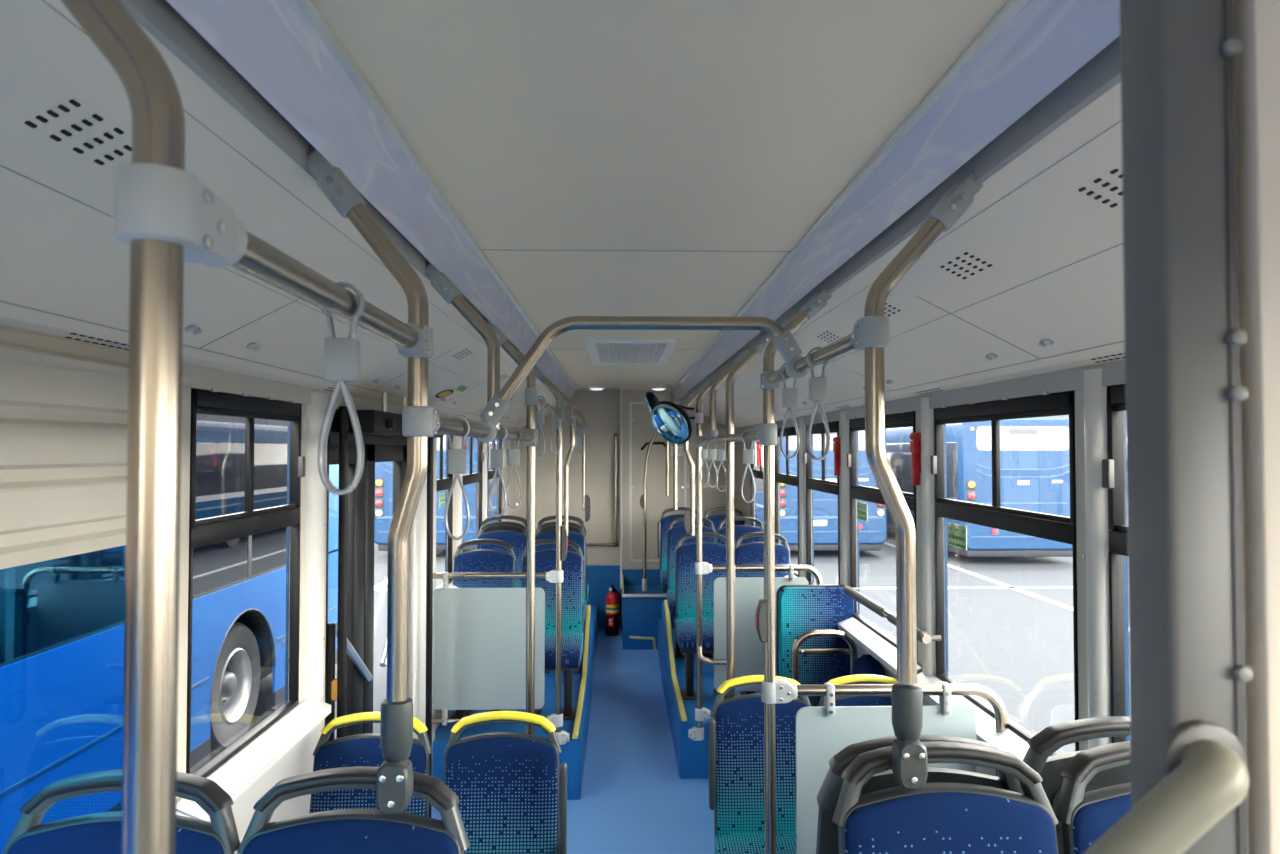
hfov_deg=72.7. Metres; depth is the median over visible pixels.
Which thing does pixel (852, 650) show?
hoop
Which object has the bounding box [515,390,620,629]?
wall
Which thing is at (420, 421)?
pole
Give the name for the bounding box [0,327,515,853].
wall
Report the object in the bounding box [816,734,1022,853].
passenger seat
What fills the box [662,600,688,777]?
partition
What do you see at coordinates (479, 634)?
screen
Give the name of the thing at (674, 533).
passenger seat
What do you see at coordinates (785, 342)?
rail
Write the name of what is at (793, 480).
window
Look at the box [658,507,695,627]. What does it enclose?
passenger seat
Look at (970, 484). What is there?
tail lamp
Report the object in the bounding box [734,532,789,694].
passenger seat
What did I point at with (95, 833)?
passenger seat
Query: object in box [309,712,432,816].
passenger seat
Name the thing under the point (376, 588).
road marking
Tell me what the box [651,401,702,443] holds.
round mirror
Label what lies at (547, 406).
grab rail
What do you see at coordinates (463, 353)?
air vent
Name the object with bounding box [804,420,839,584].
window
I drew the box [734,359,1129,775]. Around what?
wall
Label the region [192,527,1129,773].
ground
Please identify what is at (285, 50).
panel
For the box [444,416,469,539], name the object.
strap
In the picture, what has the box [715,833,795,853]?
cushion
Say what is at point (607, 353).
grille
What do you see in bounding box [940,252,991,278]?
air vent
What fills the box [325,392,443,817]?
door
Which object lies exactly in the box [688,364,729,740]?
pole
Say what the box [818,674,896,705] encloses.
passenger seat
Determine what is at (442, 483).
window
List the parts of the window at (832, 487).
sliding sash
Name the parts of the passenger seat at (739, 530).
handle, handle, backrest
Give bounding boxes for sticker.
[439,492,444,506]
[857,502,866,520]
[948,522,966,549]
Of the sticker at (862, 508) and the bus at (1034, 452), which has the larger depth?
the bus at (1034, 452)
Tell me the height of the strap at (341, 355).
0.264 m
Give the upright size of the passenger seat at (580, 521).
1.085 m
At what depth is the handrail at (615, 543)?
9.11 m
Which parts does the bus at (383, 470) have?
glass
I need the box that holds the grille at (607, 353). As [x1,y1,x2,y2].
[597,343,665,363]
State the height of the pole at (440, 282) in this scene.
0.469 m
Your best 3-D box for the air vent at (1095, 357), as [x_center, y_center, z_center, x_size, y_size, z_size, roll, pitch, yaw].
[1.121,-0.166,2.022,0.024,0.008,0.252,0,-1,-1]
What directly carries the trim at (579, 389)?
attached to the wall at (600, 410)
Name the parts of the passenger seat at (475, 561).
leg, backrest, handle, handle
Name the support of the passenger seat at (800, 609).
on the floor at (634, 799)
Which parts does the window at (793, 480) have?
sliding sash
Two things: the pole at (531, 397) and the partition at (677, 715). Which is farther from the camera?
the partition at (677, 715)
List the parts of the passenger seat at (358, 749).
backrest, handle, handle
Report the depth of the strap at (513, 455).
2.84 m
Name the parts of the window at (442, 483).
sliding sash, sill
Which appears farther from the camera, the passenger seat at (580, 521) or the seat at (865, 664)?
the passenger seat at (580, 521)
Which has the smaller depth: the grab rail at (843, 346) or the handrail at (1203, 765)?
the handrail at (1203, 765)
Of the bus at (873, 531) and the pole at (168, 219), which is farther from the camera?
the bus at (873, 531)
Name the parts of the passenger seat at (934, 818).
handle, handle, backrest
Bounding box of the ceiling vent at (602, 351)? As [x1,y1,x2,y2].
[585,338,677,364]
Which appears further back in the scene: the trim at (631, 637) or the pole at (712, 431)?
the trim at (631, 637)
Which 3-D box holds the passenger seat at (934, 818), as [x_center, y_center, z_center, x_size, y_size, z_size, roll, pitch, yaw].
[0.557,1.119,1.329,0.405,1.085,0.563,0,-1,-1]
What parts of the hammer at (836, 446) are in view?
handle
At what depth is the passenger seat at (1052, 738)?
1.73 m
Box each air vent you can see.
[25,99,131,164]
[65,333,128,349]
[453,349,471,358]
[817,331,838,342]
[884,303,900,315]
[916,388,942,394]
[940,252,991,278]
[1078,169,1122,207]
[1091,353,1124,362]
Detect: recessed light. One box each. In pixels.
[588,387,604,389]
[650,387,666,390]
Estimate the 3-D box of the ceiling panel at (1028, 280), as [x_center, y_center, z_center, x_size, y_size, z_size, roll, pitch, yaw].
[0.848,-0.276,3.780,0.583,0.318,10.900,0,-1,-1]
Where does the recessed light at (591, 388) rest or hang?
in the ceiling
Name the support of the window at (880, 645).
in the wall at (1089, 383)
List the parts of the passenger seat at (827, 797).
handle, handle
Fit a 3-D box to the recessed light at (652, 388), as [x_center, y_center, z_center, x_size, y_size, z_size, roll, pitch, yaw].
[0.189,-0.384,8.770,0.170,0.028,0.170,0,-1,-1]
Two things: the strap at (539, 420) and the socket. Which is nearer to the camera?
the strap at (539, 420)
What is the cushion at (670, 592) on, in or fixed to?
on the passenger seat at (674, 533)
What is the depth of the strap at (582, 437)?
8.08 m
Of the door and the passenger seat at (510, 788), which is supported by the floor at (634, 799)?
the passenger seat at (510, 788)
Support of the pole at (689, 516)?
attached to the wall at (1089, 383)
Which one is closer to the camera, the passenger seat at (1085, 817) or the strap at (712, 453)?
the passenger seat at (1085, 817)
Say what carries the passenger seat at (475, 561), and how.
on the floor at (569, 754)
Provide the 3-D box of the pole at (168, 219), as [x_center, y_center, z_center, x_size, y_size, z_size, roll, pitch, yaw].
[-0.447,0.759,0.662,0.228,2.517,0.134,0,-1,-1]
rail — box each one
[231,231,418,347]
[437,416,533,441]
[475,316,809,441]
[538,398,584,428]
[586,433,618,546]
[697,430,758,443]
[767,334,855,384]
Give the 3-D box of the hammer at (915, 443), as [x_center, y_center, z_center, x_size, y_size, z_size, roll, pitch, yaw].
[1.107,0.128,3.473,0.038,0.210,0.085,0,-1,-1]
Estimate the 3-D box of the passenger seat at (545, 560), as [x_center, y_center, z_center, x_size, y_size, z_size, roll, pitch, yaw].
[-0.561,1.264,5.401,0.405,1.085,0.563,0,-1,-1]
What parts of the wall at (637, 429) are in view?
corner trim, hatch handle, notice plate, hatch trim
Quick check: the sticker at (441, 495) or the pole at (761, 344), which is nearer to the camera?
the pole at (761, 344)
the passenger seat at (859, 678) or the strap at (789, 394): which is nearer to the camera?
the strap at (789, 394)
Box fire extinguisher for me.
[606,584,620,635]
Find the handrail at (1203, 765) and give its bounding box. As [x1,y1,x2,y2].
[1083,720,1249,853]
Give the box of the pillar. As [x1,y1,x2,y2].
[1120,0,1279,853]
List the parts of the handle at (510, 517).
handle, handle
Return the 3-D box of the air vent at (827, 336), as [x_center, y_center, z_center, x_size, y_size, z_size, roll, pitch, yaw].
[0.704,-0.331,3.227,0.058,0.031,0.156,0,-1,-1]
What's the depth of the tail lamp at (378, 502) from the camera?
18.99 m
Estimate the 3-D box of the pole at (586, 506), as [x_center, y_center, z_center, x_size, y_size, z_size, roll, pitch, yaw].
[-0.618,0.313,8.510,0.270,1.224,0.104,0,-1,-1]
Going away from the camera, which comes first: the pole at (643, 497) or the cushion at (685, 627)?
the cushion at (685, 627)
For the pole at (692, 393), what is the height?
1.016 m
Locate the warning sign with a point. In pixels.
(445, 393)
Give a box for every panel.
[165,0,577,399]
[673,0,1119,399]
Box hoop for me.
[791,629,857,697]
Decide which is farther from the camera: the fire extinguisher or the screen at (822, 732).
the fire extinguisher
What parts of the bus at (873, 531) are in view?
glass, number plate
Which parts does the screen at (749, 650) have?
panel, rail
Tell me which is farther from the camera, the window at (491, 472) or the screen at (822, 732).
the window at (491, 472)
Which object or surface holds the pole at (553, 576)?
on the floor at (569, 754)
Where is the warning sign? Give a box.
[436,385,467,397]
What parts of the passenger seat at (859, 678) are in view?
handle, backrest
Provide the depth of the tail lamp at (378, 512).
18.98 m
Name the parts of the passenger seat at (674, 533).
leg, handle, handle, backrest, leg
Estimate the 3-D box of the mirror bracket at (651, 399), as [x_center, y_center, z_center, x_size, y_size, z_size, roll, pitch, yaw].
[0.198,-0.122,5.110,0.340,0.170,0.182,0,-1,-1]
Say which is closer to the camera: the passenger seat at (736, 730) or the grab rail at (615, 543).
the passenger seat at (736, 730)
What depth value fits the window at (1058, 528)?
2.80 m
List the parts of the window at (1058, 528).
window rail, sill, sliding sash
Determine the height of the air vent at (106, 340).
0.008 m
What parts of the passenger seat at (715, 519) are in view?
handle, handle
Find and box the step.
[622,574,674,649]
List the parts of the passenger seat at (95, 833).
backrest, handle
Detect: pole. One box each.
[61,0,247,853]
[306,146,439,813]
[424,261,499,431]
[484,317,538,734]
[533,365,568,744]
[548,379,575,535]
[565,397,590,521]
[640,387,674,590]
[666,397,685,495]
[673,389,695,509]
[683,378,710,535]
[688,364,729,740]
[707,349,748,441]
[726,333,772,697]
[755,288,831,853]
[851,171,982,788]
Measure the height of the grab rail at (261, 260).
0.035 m
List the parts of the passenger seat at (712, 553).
leg, handle, backrest, handle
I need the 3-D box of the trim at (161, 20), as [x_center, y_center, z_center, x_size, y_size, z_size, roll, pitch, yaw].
[-0.614,-0.437,3.748,0.031,0.116,10.900,0,-1,-1]
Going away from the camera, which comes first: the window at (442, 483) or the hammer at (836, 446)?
the hammer at (836, 446)
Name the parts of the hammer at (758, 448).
handle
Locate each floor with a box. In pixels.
[431,673,714,853]
[432,605,596,799]
[594,630,660,673]
[658,619,760,778]
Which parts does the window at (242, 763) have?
frame, sliding sash, sill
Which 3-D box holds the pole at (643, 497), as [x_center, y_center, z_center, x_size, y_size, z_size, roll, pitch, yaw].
[0.171,0.613,8.614,0.345,2.011,0.056,0,-1,-1]
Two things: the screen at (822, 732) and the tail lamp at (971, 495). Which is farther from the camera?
the tail lamp at (971, 495)
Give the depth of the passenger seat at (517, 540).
6.62 m
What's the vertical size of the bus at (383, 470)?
3.050 m
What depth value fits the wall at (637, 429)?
9.07 m
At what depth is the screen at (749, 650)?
5.03 m
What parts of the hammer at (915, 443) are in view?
handle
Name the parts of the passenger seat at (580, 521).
handle, handle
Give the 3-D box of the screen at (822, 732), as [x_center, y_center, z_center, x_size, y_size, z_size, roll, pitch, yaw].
[0.794,1.206,2.678,0.688,0.825,0.048,0,-1,-1]
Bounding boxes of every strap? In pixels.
[317,281,364,494]
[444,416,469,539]
[488,425,507,516]
[506,427,521,507]
[535,396,545,456]
[550,406,559,454]
[573,420,578,452]
[575,422,580,452]
[577,423,582,452]
[579,424,584,452]
[700,436,709,484]
[707,438,717,487]
[716,433,725,491]
[741,429,755,502]
[780,362,799,458]
[806,347,829,459]
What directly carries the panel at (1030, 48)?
attached to the ceiling
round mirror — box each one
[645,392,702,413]
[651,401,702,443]
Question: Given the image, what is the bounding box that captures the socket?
[642,579,647,590]
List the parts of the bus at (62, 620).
panel, arch trim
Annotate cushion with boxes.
[545,631,582,667]
[583,600,585,624]
[660,569,666,590]
[667,589,674,615]
[675,617,713,650]
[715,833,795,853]
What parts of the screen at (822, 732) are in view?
rail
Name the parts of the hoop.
cross plate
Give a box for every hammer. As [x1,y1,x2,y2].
[756,441,760,465]
[833,437,840,475]
[909,432,920,484]
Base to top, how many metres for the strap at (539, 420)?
0.264 m
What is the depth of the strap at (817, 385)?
2.02 m
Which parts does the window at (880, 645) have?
sill, sliding sash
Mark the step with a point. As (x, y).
(641, 610)
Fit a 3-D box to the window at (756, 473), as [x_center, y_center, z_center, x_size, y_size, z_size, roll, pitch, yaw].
[1.000,0.569,7.479,0.111,1.081,1.150,0,-1,-1]
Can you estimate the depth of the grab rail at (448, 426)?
1.98 m
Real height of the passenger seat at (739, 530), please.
1.085 m
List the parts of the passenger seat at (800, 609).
plate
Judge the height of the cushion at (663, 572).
0.140 m
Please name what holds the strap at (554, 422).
hanging from the grab rail at (547, 406)
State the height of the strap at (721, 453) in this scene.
0.264 m
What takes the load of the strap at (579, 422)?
hanging from the grab rail at (547, 406)
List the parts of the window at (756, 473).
sliding sash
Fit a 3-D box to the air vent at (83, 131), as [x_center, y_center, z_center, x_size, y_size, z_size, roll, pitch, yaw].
[-0.710,-0.376,1.118,0.058,0.031,0.156,0,-1,-1]
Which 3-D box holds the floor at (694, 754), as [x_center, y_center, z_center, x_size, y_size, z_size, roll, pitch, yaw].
[0.617,2.003,7.229,0.835,0.360,3.880,0,-1,-1]
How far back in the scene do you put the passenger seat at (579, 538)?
6.63 m
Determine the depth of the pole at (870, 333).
1.56 m
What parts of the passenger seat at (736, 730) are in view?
armrest, handle, handle, backrest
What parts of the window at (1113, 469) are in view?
sliding sash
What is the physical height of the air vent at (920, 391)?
0.008 m
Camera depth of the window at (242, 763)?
2.57 m
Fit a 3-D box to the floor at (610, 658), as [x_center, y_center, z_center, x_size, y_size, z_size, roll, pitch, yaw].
[-0.145,2.224,8.445,2.300,0.220,1.400,0,-1,-1]
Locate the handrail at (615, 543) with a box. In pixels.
[613,433,617,546]
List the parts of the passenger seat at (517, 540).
handle, handle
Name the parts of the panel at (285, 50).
edge trim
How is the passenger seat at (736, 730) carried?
on the floor at (634, 799)
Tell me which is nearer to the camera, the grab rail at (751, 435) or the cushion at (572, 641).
the grab rail at (751, 435)
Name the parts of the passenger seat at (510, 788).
handle, handle, armrest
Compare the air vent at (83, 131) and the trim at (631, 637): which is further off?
the trim at (631, 637)
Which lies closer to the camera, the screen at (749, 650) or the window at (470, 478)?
the screen at (749, 650)
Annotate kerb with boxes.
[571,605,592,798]
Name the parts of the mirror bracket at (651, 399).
arm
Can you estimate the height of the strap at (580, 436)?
0.264 m
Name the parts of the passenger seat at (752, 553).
leg, handle, handle, backrest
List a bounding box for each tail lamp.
[376,500,381,505]
[376,510,381,515]
[878,510,883,515]
[968,482,974,487]
[968,492,974,498]
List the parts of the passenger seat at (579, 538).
backrest, handle, handle, leg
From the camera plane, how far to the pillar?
0.55 m
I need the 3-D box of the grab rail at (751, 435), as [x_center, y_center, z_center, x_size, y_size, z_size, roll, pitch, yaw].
[0.372,0.053,3.875,0.035,0.035,2.270,0,-1,-1]
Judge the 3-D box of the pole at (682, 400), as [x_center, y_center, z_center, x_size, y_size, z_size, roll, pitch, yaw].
[0.360,0.178,8.359,0.229,0.966,0.060,0,-1,-1]
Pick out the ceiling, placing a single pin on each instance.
(604, 157)
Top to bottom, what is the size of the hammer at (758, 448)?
0.210 m
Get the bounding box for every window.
[176,388,330,821]
[436,436,457,588]
[462,437,484,533]
[487,439,501,520]
[750,441,762,525]
[774,426,798,576]
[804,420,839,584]
[838,411,922,675]
[843,391,1078,759]
[1102,384,1127,742]
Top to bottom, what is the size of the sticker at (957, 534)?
0.084 m
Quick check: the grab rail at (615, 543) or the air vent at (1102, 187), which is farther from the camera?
the grab rail at (615, 543)
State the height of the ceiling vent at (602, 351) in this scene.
0.022 m
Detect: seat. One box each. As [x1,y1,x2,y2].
[2,769,239,853]
[237,766,469,853]
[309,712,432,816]
[444,711,566,853]
[450,539,515,717]
[477,521,525,587]
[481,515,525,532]
[521,539,583,720]
[535,515,588,602]
[535,521,585,672]
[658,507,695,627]
[667,517,715,657]
[675,532,725,699]
[704,507,744,542]
[709,675,811,853]
[716,516,763,544]
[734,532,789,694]
[776,585,853,706]
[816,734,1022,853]
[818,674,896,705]
[832,741,1058,853]
[852,654,885,683]
[1019,716,1130,853]
[1055,741,1130,853]
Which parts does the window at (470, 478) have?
sliding sash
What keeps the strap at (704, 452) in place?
hanging from the grab rail at (751, 435)
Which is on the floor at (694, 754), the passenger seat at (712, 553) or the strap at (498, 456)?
the passenger seat at (712, 553)
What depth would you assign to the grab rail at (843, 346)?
1.95 m
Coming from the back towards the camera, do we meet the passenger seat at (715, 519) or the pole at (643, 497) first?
the pole at (643, 497)
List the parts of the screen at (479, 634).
rail, rail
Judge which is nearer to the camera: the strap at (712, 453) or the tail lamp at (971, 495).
the strap at (712, 453)
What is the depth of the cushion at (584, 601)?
6.39 m
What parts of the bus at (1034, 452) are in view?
glass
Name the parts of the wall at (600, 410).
dado trim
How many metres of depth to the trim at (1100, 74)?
1.46 m
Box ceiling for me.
[311,0,1009,389]
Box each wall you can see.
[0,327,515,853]
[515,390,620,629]
[620,390,734,632]
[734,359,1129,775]
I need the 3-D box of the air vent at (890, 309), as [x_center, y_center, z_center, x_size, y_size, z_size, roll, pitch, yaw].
[0.719,-0.348,2.578,0.058,0.031,0.156,0,-1,-1]
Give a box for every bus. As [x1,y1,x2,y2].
[0,414,338,853]
[374,435,496,550]
[756,429,886,550]
[886,418,1072,556]
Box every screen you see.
[432,572,546,724]
[710,564,822,716]
[796,682,1007,853]
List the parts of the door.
emergency knob, handrail, handrail, post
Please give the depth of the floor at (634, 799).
5.14 m
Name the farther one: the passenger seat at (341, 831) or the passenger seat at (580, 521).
the passenger seat at (580, 521)
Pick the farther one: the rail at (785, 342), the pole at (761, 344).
the pole at (761, 344)
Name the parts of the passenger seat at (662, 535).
armrest, leg, handle, backrest, handle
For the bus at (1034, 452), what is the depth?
17.98 m
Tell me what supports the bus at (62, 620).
on the ground at (1019, 646)
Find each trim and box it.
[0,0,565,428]
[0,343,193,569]
[120,0,565,396]
[577,388,620,390]
[630,636,655,650]
[680,36,1120,400]
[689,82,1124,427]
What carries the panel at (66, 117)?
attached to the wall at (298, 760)
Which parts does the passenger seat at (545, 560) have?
leg, backrest, handle, handle, leg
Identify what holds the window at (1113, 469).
in the wall at (1089, 383)
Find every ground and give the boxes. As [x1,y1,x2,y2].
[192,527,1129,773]
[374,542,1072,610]
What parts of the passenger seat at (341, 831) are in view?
backrest, handle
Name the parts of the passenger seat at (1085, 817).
handle, handle, backrest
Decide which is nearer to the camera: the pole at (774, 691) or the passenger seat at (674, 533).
the pole at (774, 691)
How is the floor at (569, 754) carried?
on the floor at (634, 799)
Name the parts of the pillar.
beige panel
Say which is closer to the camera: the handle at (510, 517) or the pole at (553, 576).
the pole at (553, 576)
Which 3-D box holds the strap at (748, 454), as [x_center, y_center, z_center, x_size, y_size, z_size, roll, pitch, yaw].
[0.390,0.141,3.128,0.054,0.264,0.033,0,-2,18]
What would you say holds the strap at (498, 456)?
hanging from the grab rail at (448, 426)
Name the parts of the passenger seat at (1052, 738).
handle, shell panel, handle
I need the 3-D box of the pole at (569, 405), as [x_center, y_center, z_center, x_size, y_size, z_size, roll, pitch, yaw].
[-0.589,0.226,6.456,0.228,1.154,0.104,0,-1,-1]

